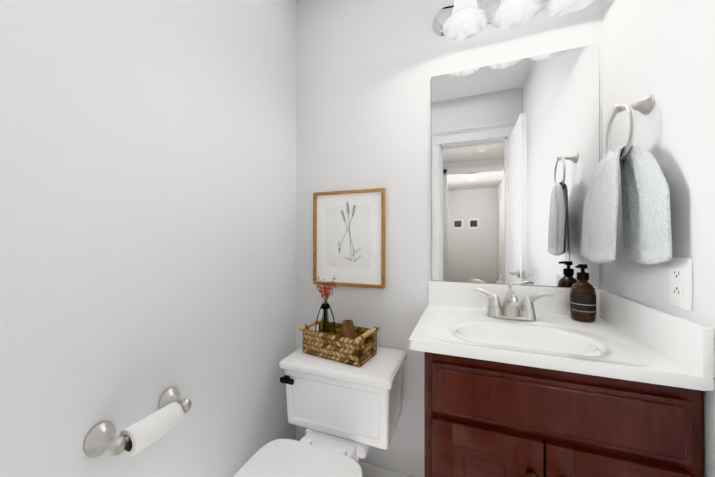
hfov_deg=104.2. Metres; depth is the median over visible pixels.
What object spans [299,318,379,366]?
basket
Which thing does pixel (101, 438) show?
toilet paper holder
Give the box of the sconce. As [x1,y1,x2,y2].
[433,0,594,40]
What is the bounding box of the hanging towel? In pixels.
[581,145,671,263]
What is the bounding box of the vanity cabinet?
[409,281,714,476]
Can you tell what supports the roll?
on the toilet paper holder
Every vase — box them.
[315,275,336,334]
[339,320,356,338]
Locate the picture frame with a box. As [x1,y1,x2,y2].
[313,188,384,287]
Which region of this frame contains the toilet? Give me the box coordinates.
[233,346,406,476]
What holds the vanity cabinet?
on the floor
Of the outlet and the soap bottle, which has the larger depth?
the soap bottle
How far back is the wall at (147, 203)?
0.78 m
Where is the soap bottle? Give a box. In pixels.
[570,264,595,321]
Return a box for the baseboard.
[357,460,414,476]
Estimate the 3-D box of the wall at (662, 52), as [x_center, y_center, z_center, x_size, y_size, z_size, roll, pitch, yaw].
[0.681,-0.079,0.311,0.100,2.440,1.662,0,0,21]
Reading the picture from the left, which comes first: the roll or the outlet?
the roll
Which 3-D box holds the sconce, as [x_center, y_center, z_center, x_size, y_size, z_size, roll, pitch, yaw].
[0.573,-0.903,1.020,0.595,0.197,0.220,0,0,21]
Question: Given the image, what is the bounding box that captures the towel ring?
[605,94,654,160]
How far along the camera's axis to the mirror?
1.11 m
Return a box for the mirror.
[431,43,599,288]
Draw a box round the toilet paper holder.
[84,387,191,456]
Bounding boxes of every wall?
[0,0,295,476]
[296,0,603,476]
[603,0,714,476]
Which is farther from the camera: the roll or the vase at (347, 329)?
the vase at (347, 329)
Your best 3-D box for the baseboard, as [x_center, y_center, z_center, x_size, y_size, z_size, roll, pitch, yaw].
[0.013,1.107,1.333,0.670,0.078,0.018,0,0,21]
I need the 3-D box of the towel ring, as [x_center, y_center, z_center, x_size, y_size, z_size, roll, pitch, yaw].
[0.764,-0.308,0.777,0.076,0.175,0.147,0,0,21]
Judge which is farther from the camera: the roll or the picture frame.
the picture frame
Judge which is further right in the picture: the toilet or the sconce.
the sconce
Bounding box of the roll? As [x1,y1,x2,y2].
[119,402,183,456]
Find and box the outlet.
[668,257,692,310]
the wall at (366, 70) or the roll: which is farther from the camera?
the wall at (366, 70)
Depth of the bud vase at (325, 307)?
1.24 m
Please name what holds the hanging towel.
hanging from the towel ring

